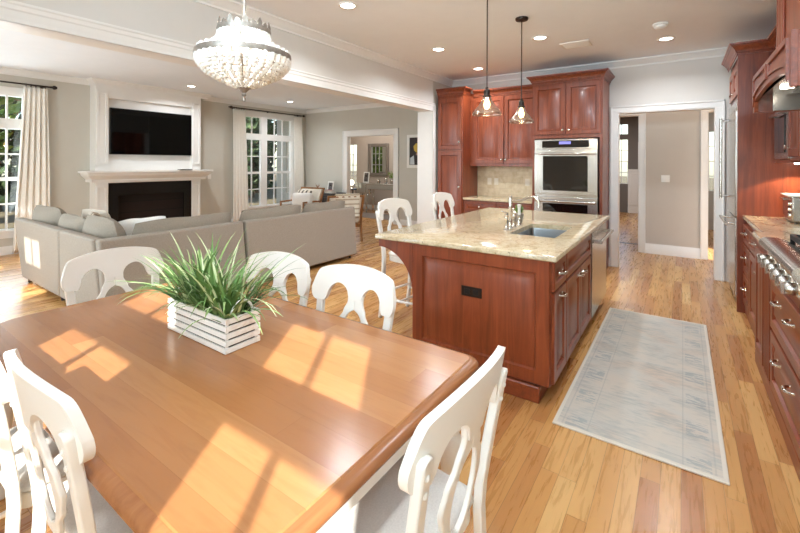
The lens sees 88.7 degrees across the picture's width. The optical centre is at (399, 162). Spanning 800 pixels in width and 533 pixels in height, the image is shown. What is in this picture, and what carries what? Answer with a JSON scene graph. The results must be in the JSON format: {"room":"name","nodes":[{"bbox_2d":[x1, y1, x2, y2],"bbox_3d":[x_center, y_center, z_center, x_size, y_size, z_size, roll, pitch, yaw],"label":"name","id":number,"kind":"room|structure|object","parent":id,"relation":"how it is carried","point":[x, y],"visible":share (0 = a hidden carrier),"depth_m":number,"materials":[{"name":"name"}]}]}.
{"room":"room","nodes":[
{"label":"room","id":0,"kind":"room"},
{"bbox_2d":[0,74,305,246],"bbox_3d":[-5.467,-0.013,8.204,0.120,3.050,9.310,0,0,35],"label":"wall","id":1,"kind":"structure","parent":0,"point":[69,104],"depth_m":7.54,"materials":[{"name":"paint"}]},
{"bbox_2d":[0,245,18,255],"bbox_3d":[-6.911,1.436,6.001,0.016,0.140,3.930,0,0,35],"label":"baseboard","id":2,"kind":"structure","parent":1,"relation":"attached to","point":[6,250],"depth_m":6.68,"materials":[{"name":"paint"}]},
{"bbox_2d":[0,86,22,238],"bbox_3d":[-6.695,-0.003,6.342,0.125,2.480,1.590,0,0,35],"label":"window","id":3,"kind":"structure","parent":1,"relation":"in","point":[6,123],"depth_m":6.72,"materials":[{"name":"paint"}]},
{"bbox_2d":[0,80,56,89],"bbox_3d":[-6.603,-1.302,6.307,0.155,0.072,2.070,0,0,35],"label":"curtain rod","id":4,"kind":"object","parent":1,"relation":"attached to","point":[41,86],"visible":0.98,"depth_m":6.86,"materials":[{"name":"brown metal"}]},
{"bbox_2d":[12,83,50,252],"bbox_3d":[-6.168,0.081,6.872,0.079,2.797,0.502,0,0,35],"label":"curtain","id":5,"kind":"object","parent":4,"relation":"hanging from","point":[33,181],"visible":0.81,"depth_m":6.86,"materials":[{"name":"fabric"}]},
{"bbox_2d":[0,67,388,113],"bbox_3d":[-3.193,-1.477,6.675,5.350,0.100,9.250,0,0,35],"label":"trim","id":6,"kind":"structure","parent":1,"relation":"attached to","point":[3,70],"depth_m":8.38,"materials":[{"name":"paint"}]},
{"bbox_2d":[228,106,304,116],"bbox_3d":[-3.469,-1.339,10.845,0.155,0.072,2.400,0,0,35],"label":"curtain rod","id":7,"kind":"object","parent":1,"relation":"attached to","point":[231,107],"visible":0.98,"depth_m":10.67,"materials":[{"name":"brown metal"}]},
{"bbox_2d":[233,107,248,221],"bbox_3d":[-3.930,0.066,10.114,0.079,2.847,0.463,0,0,35],"label":"curtain","id":8,"kind":"object","parent":7,"relation":"hanging from","point":[240,169],"visible":0.93,"depth_m":10.07,"materials":[{"name":"fabric"}]},
{"bbox_2d":[293,114,303,192],"bbox_3d":[-2.867,0.070,11.652,0.079,2.847,0.443,0,0,35],"label":"curtain","id":9,"kind":"object","parent":7,"relation":"hanging from","point":[298,136],"visible":0.73,"depth_m":11.60,"materials":[{"name":"fabric"}]},
{"bbox_2d":[245,110,293,208],"bbox_3d":[-3.521,-0.024,10.938,0.125,2.590,1.820,0,0,35],"label":"window","id":10,"kind":"structure","parent":1,"relation":"in","point":[263,137],"depth_m":10.88,"materials":[{"name":"paint"}]},
{"bbox_2d":[276,106,418,221],"bbox_3d":[-0.990,0.007,10.842,6.850,3.050,0.120,0,0,35],"label":"wall","id":11,"kind":"structure","parent":0,"point":[323,160],"depth_m":11.26,"materials":[{"name":"paint"}]},
{"bbox_2d":[287,142,288,192],"bbox_3d":[-3.215,0.072,12.373,0.550,1.700,0.050,0,0,35],"label":"window","id":12,"kind":"structure","parent":11,"relation":"in","point":[287,142],"depth_m":12.51,"materials":[{"name":"paint"}]},
{"bbox_2d":[231,219,416,225],"bbox_3d":[-1.508,1.460,9.203,5.270,0.140,3.160,0,0,35],"label":"baseboard","id":13,"kind":"structure","parent":11,"relation":"attached to","point":[402,222],"depth_m":9.97,"materials":[{"name":"paint"}]},
{"bbox_2d":[342,128,398,224],"bbox_3d":[-0.766,0.338,10.676,1.850,2.390,0.159,0,0,35],"label":"trim","id":14,"kind":"structure","parent":11,"relation":"attached to","point":[346,135],"depth_m":10.75,"materials":[{"name":"paint"}]},
{"bbox_2d":[407,134,417,167],"bbox_3d":[0.446,-0.272,9.761,0.660,0.800,0.030,0,0,35],"label":"framed photograph","id":15,"kind":"object","parent":11,"relation":"attached to","point":[412,140],"visible":0.41,"depth_m":9.87,"materials":[{"name":"white paper"}]},
{"bbox_2d":[410,137,417,164],"bbox_3d":[0.451,-0.272,9.768,0.520,0.660,0.010,0,0,35],"label":"print","id":16,"kind":"object","parent":15,"relation":"attached to","point":[413,140],"depth_m":9.85},
{"bbox_2d":[351,135,392,204],"bbox_3d":[-0.288,0.010,12.959,5.400,3.050,0.120,0,0,35],"label":"wall","id":17,"kind":"structure","parent":0,"point":[362,143],"depth_m":13.35,"materials":[{"name":"paint"}]},
{"bbox_2d":[368,143,388,176],"bbox_3d":[-0.702,-0.087,13.151,0.840,1.060,0.035,0,0,35],"label":"wall mirror","id":18,"kind":"object","parent":17,"relation":"attached to","point":[378,153],"visible":0.95,"depth_m":13.12,"materials":[{"name":"grey mirror"}]},
{"bbox_2d":[371,147,385,172],"bbox_3d":[-0.698,-0.087,13.156,0.620,0.840,0.015,0,0,35],"label":"mirror glass","id":19,"kind":"object","parent":18,"relation":"attached to","point":[378,154],"depth_m":13.14,"materials":[{"name":"mirror"}]},
{"bbox_2d":[0,0,775,109],"bbox_3d":[0.829,-1.571,8.054,13.000,0.120,16.210,0,0,35],"label":"ceiling","id":20,"kind":"structure","parent":0,"point":[406,31],"depth_m":4.89,"materials":[{"name":"paint"}]},
{"bbox_2d":[193,0,291,101],"bbox_3d":[-0.645,-0.884,1.700,0.382,1.262,0.381,0,0,35],"label":"chandelier","id":21,"kind":"object","parent":20,"relation":"hanging from","point":[274,64],"visible":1,"depth_m":1.60,"materials":[{"name":"white glass"}]},
{"bbox_2d":[338,2,357,9],"bbox_3d":[-0.504,-1.512,3.949,0.190,0.009,0.190,0,0,35],"label":"recessed light","id":22,"kind":"object","parent":20,"relation":"in","point":[344,5],"visible":1,"depth_m":3.93,"materials":[{"name":"white plastic"}]},
{"bbox_2d":[473,0,490,111],"bbox_3d":[0.767,-0.962,3.605,0.258,1.094,0.258,0,0,35],"label":"pendant light","id":23,"kind":"object","parent":20,"relation":"hanging from","point":[486,95],"visible":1,"depth_m":3.60,"materials":[{"name":"clear glass"}]},
{"bbox_2d":[483,87,490,97],"bbox_3d":[0.766,-0.618,3.605,0.076,0.095,0.076,0,0,35],"label":"socket","id":24,"kind":"object","parent":23,"relation":"attached to","point":[486,92],"depth_m":3.58,"materials":[{"name":"brown metal"}]},
{"bbox_2d":[509,16,527,123],"bbox_3d":[1.268,-0.960,4.268,0.258,1.094,0.258,0,0,35],"label":"pendant light","id":25,"kind":"object","parent":20,"relation":"hanging from","point":[521,19],"visible":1,"depth_m":4.25,"materials":[{"name":"clear glass"}]},
{"bbox_2d":[518,99,524,108],"bbox_3d":[1.266,-0.616,4.268,0.076,0.095,0.076,0,0,35],"label":"socket","id":26,"kind":"object","parent":25,"relation":"attached to","point":[521,103],"depth_m":4.25,"materials":[{"name":"brown metal"}]},
{"bbox_2d":[559,40,591,49],"bbox_3d":[2.238,-1.498,5.204,0.340,0.013,0.280,0,0,35],"label":"ceiling vent","id":27,"kind":"object","parent":20,"relation":"in","point":[583,43],"visible":1,"depth_m":5.18,"materials":[{"name":"white plastic"}]},
{"bbox_2d":[652,22,668,29],"bbox_3d":[2.825,-1.475,4.434,0.156,0.054,0.156,0,0,35],"label":"smoke detector","id":28,"kind":"object","parent":20,"relation":"attached to","point":[660,25],"visible":1,"depth_m":4.39,"materials":[{"name":"white plastic"}]},
{"bbox_2d":[0,209,799,532],"bbox_3d":[0.815,1.579,8.054,13.000,0.080,16.210,0,0,35],"label":"floor","id":29,"kind":"structure","parent":0,"point":[544,476],"depth_m":2.26,"materials":[{"name":"brown wood"}]},
{"bbox_2d":[0,361,66,532],"bbox_3d":[-1.328,1.039,1.559,0.556,0.982,0.537,0,0,35],"label":"dining chair","id":30,"kind":"object","parent":29,"relation":"on","point":[14,476],"visible":0.32,"depth_m":1.30,"materials":[{"name":"paint"}]},
{"bbox_2d":[14,217,67,300],"bbox_3d":[-3.982,1.114,5.196,1.620,0.810,1.028,0,0,35],"label":"sofa section","id":31,"kind":"object","parent":29,"relation":"on","point":[38,242],"visible":0.43,"depth_m":4.71,"materials":[{"name":"fabric"}]},
{"bbox_2d":[32,205,66,225],"bbox_3d":[-4.398,0.823,5.176,0.798,0.559,0.325,0,0,27],"label":"cushion","id":32,"kind":"object","parent":31,"relation":"on","point":[45,214],"visible":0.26,"depth_m":4.97,"materials":[{"name":"fabric"}]},
{"bbox_2d":[58,213,85,232],"bbox_3d":[-3.708,0.850,4.702,0.734,0.511,0.318,0,0,26],"label":"cushion","id":33,"kind":"object","parent":31,"relation":"on","point":[73,222],"visible":0.3,"depth_m":4.51,"materials":[{"name":"fabric"}]},
{"bbox_2d":[82,209,110,217],"bbox_3d":[-3.976,0.856,5.401,0.560,0.496,0.225,0,0,22],"label":"throw pillow","id":34,"kind":"object","parent":31,"relation":"on","point":[85,212],"visible":0.2,"depth_m":5.31,"materials":[{"name":"beige fabric"}]},
{"bbox_2d":[3,348,133,532],"bbox_3d":[-0.890,1.041,1.314,0.556,0.982,0.537,0,0,35],"label":"dining chair","id":35,"kind":"object","parent":29,"relation":"on","point":[73,505],"visible":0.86,"depth_m":1.09,"materials":[{"name":"paint"}]},
{"bbox_2d":[60,247,163,305],"bbox_3d":[-1.621,1.038,2.453,0.537,0.982,0.556,0,0,35],"label":"dining chair","id":36,"kind":"object","parent":29,"relation":"on","point":[112,262],"visible":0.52,"depth_m":2.55,"materials":[{"name":"paint"}]},
{"bbox_2d":[78,84,212,221],"bbox_3d":[-5.037,0.039,8.320,0.445,2.950,2.370,0,0,35],"label":"fireplace","id":37,"kind":"object","parent":29,"relation":"on","point":[126,187],"visible":0.65,"depth_m":8.17,"materials":[{"name":"paint"}]},
{"bbox_2d":[109,107,191,155],"bbox_3d":[-5.024,-0.596,8.338,0.063,0.880,1.540,0,0,35],"label":"television","id":38,"kind":"object","parent":37,"relation":"attached to","point":[131,132],"visible":1,"depth_m":8.23,"materials":[{"name":"black plastic"}]},
{"bbox_2d":[59,221,246,303],"bbox_3d":[-2.772,1.119,4.664,1.227,0.810,1.528,0,0,35],"label":"sofa section","id":39,"kind":"object","parent":29,"relation":"on","point":[73,244],"visible":0.41,"depth_m":4.20,"materials":[{"name":"fabric"}]},
{"bbox_2d":[82,215,126,238],"bbox_3d":[-3.096,0.833,4.308,0.820,0.549,0.334,0,0,39],"label":"cushion","id":40,"kind":"object","parent":39,"relation":"on","point":[102,227],"visible":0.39,"depth_m":4.08,"materials":[{"name":"fabric"}]},
{"bbox_2d":[119,216,165,234],"bbox_3d":[-2.913,0.873,4.689,0.642,0.541,0.218,0,0,4],"label":"throw pillow","id":41,"kind":"object","parent":39,"relation":"on","point":[128,225],"visible":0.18,"depth_m":4.62,"materials":[{"name":"white fabric"}]},
{"bbox_2d":[132,213,230,234],"bbox_3d":[-2.430,0.854,4.617,0.317,0.514,1.119,0,0,32],"label":"cushion","id":42,"kind":"object","parent":39,"relation":"on","point":[164,224],"visible":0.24,"depth_m":4.46,"materials":[{"name":"fabric"}]},
{"bbox_2d":[0,282,478,532],"bbox_3d":[-0.849,1.152,1.774,2.095,0.760,1.150,0,0,35],"label":"dining table","id":43,"kind":"object","parent":29,"relation":"on","point":[287,430],"visible":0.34,"depth_m":1.32,"materials":[{"name":"brown wood"}]},
{"bbox_2d":[168,291,259,354],"bbox_3d":[-0.843,0.671,1.837,0.464,0.202,0.164,0,0,35],"label":"crate","id":44,"kind":"object","parent":43,"relation":"on","point":[226,329],"visible":0.61,"depth_m":1.73,"materials":[{"name":"white wood"}]},
{"bbox_2d":[109,231,309,347],"bbox_3d":[-0.871,0.544,1.852,1.045,0.438,0.687,0,0,35],"label":"potted grass","id":45,"kind":"object","parent":44,"relation":"in","point":[205,289],"depth_m":1.79,"materials":[{"name":"green plant"}]},
{"bbox_2d":[243,251,310,306],"bbox_3d":[-0.850,1.041,2.289,0.556,0.982,0.537,0,0,33],"label":"dining chair","id":46,"kind":"object","parent":29,"relation":"on","point":[302,271],"visible":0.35,"depth_m":2.45,"materials":[{"name":"paint"}]},
{"bbox_2d":[242,207,355,280],"bbox_3d":[-1.687,1.124,6.112,1.087,0.810,2.048,0,0,35],"label":"sofa section","id":47,"kind":"object","parent":29,"relation":"on","point":[323,236],"visible":0.62,"depth_m":5.79,"materials":[{"name":"fabric"}]},
{"bbox_2d":[239,205,300,221],"bbox_3d":[-1.762,0.852,5.565,0.312,0.523,1.019,0,0,33],"label":"cushion","id":48,"kind":"object","parent":47,"relation":"on","point":[282,210],"visible":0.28,"depth_m":5.41,"materials":[{"name":"fabric"}]},
{"bbox_2d":[302,200,344,212],"bbox_3d":[-1.198,0.859,6.377,0.339,0.513,0.916,0,0,40],"label":"cushion","id":49,"kind":"object","parent":47,"relation":"on","point":[335,204],"visible":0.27,"depth_m":6.23,"materials":[{"name":"fabric"}]},
{"bbox_2d":[280,187,324,212],"bbox_3d":[-2.354,1.071,9.903,0.721,0.910,0.810,0,0,26],"label":"armchair","id":50,"kind":"object","parent":29,"relation":"on","point":[317,192],"visible":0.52,"depth_m":10.03,"materials":[{"name":"beige fabric"}]},
{"bbox_2d":[292,193,312,206],"bbox_3d":[-2.289,0.880,9.578,0.479,0.343,0.185,0,0,-4],"label":"throw pillow","id":51,"kind":"object","parent":50,"relation":"on","point":[297,198],"visible":0.78,"depth_m":9.53,"materials":[{"name":"white fabric"}]},
{"bbox_2d":[301,189,321,202],"bbox_3d":[-2.236,0.854,10.141,0.630,0.395,0.244,0,0,26],"label":"cushion","id":52,"kind":"object","parent":50,"relation":"on","point":[317,193],"depth_m":10.03,"materials":[{"name":"beige fabric"}]},
{"bbox_2d":[319,191,345,202],"bbox_3d":[-1.981,1.167,11.095,0.960,0.720,0.484,0,0,35],"label":"sideboard","id":53,"kind":"object","parent":29,"relation":"on","point":[325,195],"visible":0.09,"depth_m":10.85,"materials":[{"name":"brown wood"}]},
{"bbox_2d":[327,195,364,241],"bbox_3d":[-1.167,1.076,8.112,0.721,0.910,0.810,0,0,-22],"label":"armchair","id":54,"kind":"object","parent":29,"relation":"on","point":[329,198],"visible":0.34,"depth_m":7.95,"materials":[{"name":"brown wood"}]},
{"bbox_2d":[329,197,361,211],"bbox_3d":[-1.066,0.859,7.866,0.630,0.395,0.244,0,0,-22],"label":"cushion","id":55,"kind":"object","parent":54,"relation":"on","point":[330,198],"depth_m":7.87,"materials":[{"name":"beige fabric"}]},
{"bbox_2d":[335,193,359,220],"bbox_3d":[-1.045,0.850,7.894,0.468,0.522,0.355,0,0,-22],"label":"throw blanket","id":56,"kind":"object","parent":54,"relation":"on","point":[351,201],"visible":0.52,"depth_m":7.79,"materials":[{"name":"beige fabric"}]},
{"bbox_2d":[312,264,396,331],"bbox_3d":[-0.361,1.044,1.982,0.556,0.982,0.537,0,0,35],"label":"dining chair","id":57,"kind":"object","parent":29,"relation":"on","point":[358,280],"visible":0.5,"depth_m":2.16,"materials":[{"name":"paint"}]},
{"bbox_2d":[356,182,372,211],"bbox_3d":[-1.123,1.081,12.918,0.440,0.900,0.370,0,0,35],"label":"base cabinet","id":58,"kind":"object","parent":29,"relation":"on","point":[360,186],"visible":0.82,"depth_m":12.79,"materials":[{"name":"wood"}]},
{"bbox_2d":[362,212,389,219],"bbox_3d":[-0.758,1.527,11.760,2.400,0.010,0.900,0,0,35],"label":"dining rug","id":59,"kind":"object","parent":29,"relation":"on","point":[364,214],"visible":0.29,"depth_m":11.67,"materials":[{"name":"beige fabric"}]},
{"bbox_2d":[366,183,392,212],"bbox_3d":[-0.493,1.084,12.404,1.100,0.900,0.400,0,0,35],"label":"console table","id":60,"kind":"object","parent":29,"relation":"on","point":[375,186],"visible":0.56,"depth_m":12.42,"materials":[{"name":"beige wood"}]},
{"bbox_2d":[375,198,412,317],"bbox_3d":[0.095,0.954,4.093,0.538,1.165,0.522,0,0,40],"label":"counter stool","id":61,"kind":"object","parent":29,"relation":"on","point":[391,205],"visible":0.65,"depth_m":4.18,"materials":[{"name":"paint"}]},
{"bbox_2d":[329,345,507,532],"bbox_3d":[0.012,1.045,1.240,0.537,0.982,0.556,0,0,35],"label":"dining chair","id":62,"kind":"object","parent":29,"relation":"on","point":[413,496],"visible":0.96,"depth_m":1.16,"materials":[{"name":"paint"}]},
{"bbox_2d":[431,192,454,219],"bbox_3d":[0.701,0.957,5.006,0.538,1.165,0.522,0,0,35],"label":"counter stool","id":63,"kind":"object","parent":29,"relation":"on","point":[439,197],"visible":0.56,"depth_m":5.13,"materials":[{"name":"paint"}]},
{"bbox_2d":[436,86,477,218],"bbox_3d":[1.032,0.140,7.167,0.556,2.800,0.681,0,0,35],"label":"pantry cabinet","id":64,"kind":"object","parent":29,"relation":"on","point":[456,177],"visible":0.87,"depth_m":6.95,"materials":[{"name":"brown wood"}]},
{"bbox_2d":[379,234,590,403],"bbox_3d":[1.059,1.082,3.905,1.417,0.917,2.350,0,0,34],"label":"kitchen island","id":65,"kind":"object","parent":29,"relation":"on","point":[472,303],"visible":0.76,"depth_m":2.84,"materials":[{"name":"brown wood"}]},
{"bbox_2d":[461,285,481,298],"bbox_3d":[0.502,0.908,2.876,0.155,0.070,0.004,0,0,34],"label":"outlet","id":66,"kind":"object","parent":65,"relation":"attached to","point":[467,291],"depth_m":2.87,"materials":[{"name":"black plastic"}]},
{"bbox_2d":[375,207,609,262],"bbox_3d":[1.066,0.604,3.950,1.425,0.037,2.450,0,0,34],"label":"island countertop","id":67,"kind":"structure","parent":65,"relation":"on","point":[482,230],"depth_m":3.36,"materials":[{"name":"stone"}]},
{"bbox_2d":[516,204,521,225],"bbox_3d":[1.112,0.488,3.817,0.052,0.195,0.052,0,0,34],"label":"sprayer","id":68,"kind":"object","parent":67,"relation":"on","point":[518,205],"visible":1,"depth_m":3.80,"materials":[{"name":"silver metal"}]},
{"bbox_2d":[514,205,523,222],"bbox_3d":[1.169,0.492,4.007,0.116,0.188,0.156,0,0,16],"label":"soap dispenser","id":69,"kind":"object","parent":67,"relation":"on","point":[516,208],"visible":0.52,"depth_m":3.99,"materials":[{"name":"green"}]},
{"bbox_2d":[501,195,540,230],"bbox_3d":[1.064,0.433,3.560,0.311,0.304,0.252,0,0,34],"label":"faucet","id":70,"kind":"object","parent":67,"relation":"on","point":[511,200],"visible":1,"depth_m":3.59,"materials":[{"name":"silver metal"}]},
{"bbox_2d":[518,227,565,237],"bbox_3d":[1.237,0.720,3.557,0.410,0.190,0.710,0,0,34],"label":"sink","id":71,"kind":"object","parent":67,"relation":"in","point":[541,232],"visible":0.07,"depth_m":3.85,"materials":[{"name":"silver metal"}]},
{"bbox_2d":[590,222,613,318],"bbox_3d":[1.773,1.035,4.258,0.716,0.793,0.905,0,0,34],"label":"dishwasher","id":72,"kind":"object","parent":65,"relation":"in","point":[599,236],"visible":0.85,"depth_m":3.98,"materials":[{"name":"silver metal"}]},
{"bbox_2d":[464,200,531,212],"bbox_3d":[1.683,1.083,6.747,1.146,0.920,0.629,0,0,35],"label":"base cabinet","id":73,"kind":"object","parent":29,"relation":"on","point":[469,205],"visible":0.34,"depth_m":6.61,"materials":[{"name":"brown wood"}]},
{"bbox_2d":[463,195,531,203],"bbox_3d":[1.690,0.604,6.755,1.146,0.036,0.610,0,0,35],"label":"countertop","id":74,"kind":"structure","parent":73,"relation":"on","point":[477,197],"depth_m":6.67,"materials":[{"name":"stone"}]},
{"bbox_2d":[526,68,614,268],"bbox_3d":[2.544,0.132,6.123,1.112,2.830,0.681,0,0,35],"label":"tall cabinet","id":75,"kind":"object","parent":29,"relation":"on","point":[569,105],"visible":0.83,"depth_m":5.88,"materials":[{"name":"brown wood"}]},
{"bbox_2d":[534,138,599,214],"bbox_3d":[2.503,0.419,6.069,0.860,1.515,0.665,0,0,35],"label":"double oven","id":76,"kind":"object","parent":75,"relation":"in","point":[566,171],"visible":0.77,"depth_m":5.82,"materials":[{"name":"silver metal"}]},
{"bbox_2d":[552,307,729,485],"bbox_3d":[1.899,1.538,3.144,0.820,0.011,2.340,0,0,35],"label":"area rug","id":77,"kind":"object","parent":29,"relation":"on","point":[644,385],"visible":1,"depth_m":2.70,"materials":[{"name":"white fabric"}]},
{"bbox_2d":[719,100,736,300],"bbox_3d":[4.001,0.443,4.503,0.730,2.220,0.880,0,0,35],"label":"refrigerator","id":78,"kind":"object","parent":29,"relation":"on","point":[731,223],"visible":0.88,"depth_m":4.59,"materials":[{"name":"silver metal"}]},
{"bbox_2d":[740,221,757,335],"bbox_3d":[3.401,1.066,3.535,0.642,0.970,1.288,0,0,35],"label":"base cabinet","id":79,"kind":"object","parent":29,"relation":"on","point":[748,257],"visible":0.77,"depth_m":3.81,"materials":[{"name":"brown wood"}]},
{"bbox_2d":[743,215,799,242],"bbox_3d":[3.197,0.559,3.252,0.660,0.040,1.987,0,0,35],"label":"countertop","id":80,"kind":"structure","parent":79,"relation":"on","point":[777,227],"depth_m":3.45,"materials":[{"name":"stone"}]},
{"bbox_2d":[757,234,799,299],"bbox_3d":[2.322,0.554,2.050,0.724,0.227,0.955,0,0,35],"label":"gas range","id":81,"kind":"object","parent":80,"relation":"on","point":[782,261],"visible":1,"depth_m":2.17,"materials":[{"name":"silver metal"}]},
{"bbox_2d":[779,193,799,223],"bbox_3d":[3.684,0.417,3.716,0.317,0.250,0.385,0,0,35],"label":"toaster oven","id":82,"kind":"object","parent":80,"relation":"on","point":[791,201],"visible":1,"depth_m":3.64,"materials":[{"name":"silver metal"}]},
{"bbox_2d":[780,193,799,196],"bbox_3d":[3.690,0.299,3.719,0.290,0.014,0.375,0,0,35],"label":"tray","id":83,"kind":"object","parent":82,"relation":"on","point":[785,194],"depth_m":3.74,"materials":[{"name":"white plastic"}]},
{"bbox_2d":[721,39,799,312],"bbox_3d":[3.996,0.161,4.461,0.721,2.785,1.056,0,0,35],"label":"tall cabinet","id":84,"kind":"object","parent":29,"relation":"on","point":[761,181],"visible":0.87,"depth_m":4.19,"materials":[{"name":"brown wood"}]},
{"bbox_2d":[755,242,799,480],"bbox_3d":[2.389,1.061,2.113,0.692,0.970,2.198,0,0,35],"label":"base cabinet","id":85,"kind":"object","parent":29,"relation":"on","point":[777,315],"visible":0.82,"depth_m":2.36,"materials":[{"name":"brown wood"}]},
{"bbox_2d":[433,81,451,215],"bbox_3d":[1.066,0.016,8.038,0.280,3.050,2.160,0,0,35],"label":"wall column","id":86,"kind":"structure","parent":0,"point":[436,85],"depth_m":7.18,"materials":[{"name":"paint"}]},
{"bbox_2d":[0,0,434,111],"bbox_3d":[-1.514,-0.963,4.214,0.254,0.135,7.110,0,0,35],"label":"ceiling beam","id":87,"kind":"structure","parent":86,"relation":"attached to","point":[16,16],"depth_m":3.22,"materials":[{"name":"paint"}]},
{"bbox_2d":[417,104,435,223],"bbox_3d":[0.461,0.258,7.165,0.318,2.560,0.082,0,0,35],"label":"trim","id":88,"kind":"structure","parent":86,"relation":"attached to","point":[426,152],"depth_m":7.12,"materials":[{"name":"paint"}]},
{"bbox_2d":[457,56,737,281],"bbox_3d":[2.964,0.024,6.326,4.790,3.050,0.120,0,0,35],"label":"wall","id":89,"kind":"structure","parent":0,"point":[706,79],"depth_m":5.71,"materials":[{"name":"paint"}]},
{"bbox_2d":[191,0,775,86],"bbox_3d":[0.677,-1.460,3.110,4.670,0.100,7.780,0,0,35],"label":"trim","id":90,"kind":"structure","parent":89,"relation":"attached to","point":[233,7],"depth_m":5.57,"materials":[{"name":"paint"}]},
{"bbox_2d":[470,84,532,166],"bbox_3d":[1.754,-0.582,6.840,1.146,1.290,0.401,0,0,35],"label":"upper cabinet","id":91,"kind":"object","parent":89,"relation":"attached to","point":[494,141],"visible":0.82,"depth_m":6.71,"materials":[{"name":"brown wood"}]},
{"bbox_2d":[478,166,531,197],"bbox_3d":[1.863,0.325,7.003,1.140,0.522,0.015,0,0,35],"label":"backsplash","id":92,"kind":"structure","parent":89,"relation":"attached to","point":[511,180],"depth_m":7.03,"materials":[{"name":"stone"}]},
{"bbox_2d":[610,99,724,281],"bbox_3d":[3.731,0.362,5.784,1.340,2.380,0.159,0,0,35],"label":"trim","id":93,"kind":"structure","parent":89,"relation":"attached to","point":[718,106],"depth_m":5.57,"materials":[{"name":"paint"}]},
{"bbox_2d":[620,117,637,212],"bbox_3d":[7.095,0.042,12.916,4.000,3.050,0.120,0,0,35],"label":"wall","id":94,"kind":"structure","parent":0,"point":[632,136],"depth_m":12.79,"materials":[{"name":"grey paint"}]},
{"bbox_2d":[620,124,627,183],"bbox_3d":[7.008,-0.274,12.947,0.380,1.880,0.050,0,0,35],"label":"window","id":95,"kind":"structure","parent":94,"relation":"in","point":[621,150],"depth_m":12.93,"materials":[{"name":"paint"}]},
{"bbox_2d":[628,169,637,212],"bbox_3d":[7.811,0.890,12.304,1.680,1.360,0.070,0,0,35],"label":"trim","id":96,"kind":"structure","parent":94,"relation":"attached to","point":[632,173],"depth_m":12.68,"materials":[{"name":"paint"}]},
{"bbox_2d":[645,110,700,247],"bbox_3d":[4.302,0.029,7.067,6.150,3.050,0.120,0,0,35],"label":"wall","id":97,"kind":"structure","parent":0,"point":[673,139],"depth_m":6.82,"materials":[{"name":"paint"}]},
{"bbox_2d":[620,113,645,252],"bbox_3d":[3.794,0.312,7.406,1.130,2.480,0.159,0,0,35],"label":"trim","id":98,"kind":"structure","parent":97,"relation":"attached to","point":[642,116],"depth_m":7.06,"materials":[{"name":"paint"}]},
{"bbox_2d":[645,243,699,258],"bbox_3d":[4.529,1.470,6.824,0.770,0.170,0.016,0,0,35],"label":"baseboard","id":99,"kind":"structure","parent":97,"relation":"attached to","point":[678,251],"depth_m":6.81,"materials":[{"name":"paint"}]},
{"bbox_2d":[700,109,713,259],"bbox_3d":[5.316,0.324,6.355,1.050,2.470,0.159,0,0,35],"label":"trim","id":100,"kind":"structure","parent":97,"relation":"attached to","point":[704,113],"depth_m":6.57,"materials":[{"name":"paint"}]},
{"bbox_2d":[708,113,713,229],"bbox_3d":[8.052,0.046,9.084,2.270,3.050,0.100,0,0,35],"label":"wall","id":101,"kind":"structure","parent":0,"point":[711,115],"depth_m":9.56,"materials":[{"name":"paint"}]},
{"bbox_3d":[2.624,0.022,1.724,0.120,3.050,7.840,0,0,35],"label":"wall","id":102,"kind":"structure","parent":0,"visible":0},
{"bbox_2d":[752,0,799,112],"bbox_3d":[2.487,-0.930,2.253,0.705,1.143,1.270,0,0,35],"label":"range hood","id":103,"kind":"object","parent":102,"relation":"attached to","point":[776,85],"visible":1,"depth_m":2.52,"materials":[{"name":"brown wood"}]},
{"bbox_2d":[767,25,799,163],"bbox_3d":[3.427,-0.610,3.376,0.431,1.248,1.528,0,0,35],"label":"upper cabinet","id":104,"kind":"object","parent":102,"relation":"attached to","point":[793,147],"visible":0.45,"depth_m":3.39,"materials":[{"name":"brown wood"}]},
{"bbox_2d":[768,112,789,158],"bbox_3d":[3.635,-0.258,3.701,0.395,0.450,0.640,0,0,35],"label":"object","id":105,"kind":"object","parent":104,"relation":"in","point":[780,118],"visible":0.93,"depth_m":3.74,"materials":[{"name":"brown wood"}]},
{"label":"outside","id":106,"kind":"structure","parent":0,"visible":0},
{"bbox_2d":[0,171,713,228],"bbox_3d":[-6.670,1.807,16.752,90.000,0.400,100.000,0,0,35],"label":"ground","id":107,"kind":"structure","parent":106,"point":[255,201],"depth_m":16.94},
{"bbox_2d":[0,97,21,210],"bbox_3d":[-13.054,-2.765,13.162,3.287,8.724,3.232,0,0,35],"label":"tree","id":108,"kind":"object","parent":107,"relation":"on","point":[14,139],"visible":0.14,"depth_m":13.01,"materials":[{"name":"green plant"}]},
{"bbox_2d":[0,96,21,168],"bbox_3d":[-10.843,-1.490,9.964,2.466,6.182,2.462,0,0,35],"label":"tree","id":109,"kind":"object","parent":107,"relation":"on","point":[14,108],"visible":0.22,"depth_m":10.72,"materials":[{"name":"green plant"}]},
{"bbox_2d":[246,117,258,194],"bbox_3d":[-6.391,-2.432,15.732,2.373,8.104,2.326,0,0,35],"label":"tree","id":110,"kind":"object","parent":107,"relation":"on","point":[248,122],"visible":0.04,"depth_m":15.84,"materials":[{"name":"green plant"}]},
{"bbox_2d":[246,119,276,197],"bbox_3d":[-6.873,-2.715,18.853,2.619,8.651,2.668,0,0,-30],"label":"tree","id":111,"kind":"object","parent":107,"relation":"on","point":[255,177],"visible":0.09,"depth_m":18.77,"materials":[{"name":"green plant"}]},
{"bbox_2d":[254,118,276,192],"bbox_3d":[-7.736,-3.248,21.872,3.449,9.734,3.494,0,0,35],"label":"tree","id":112,"kind":"object","parent":107,"relation":"on","point":[269,159],"visible":0.05,"depth_m":21.65,"materials":[{"name":"green plant"}]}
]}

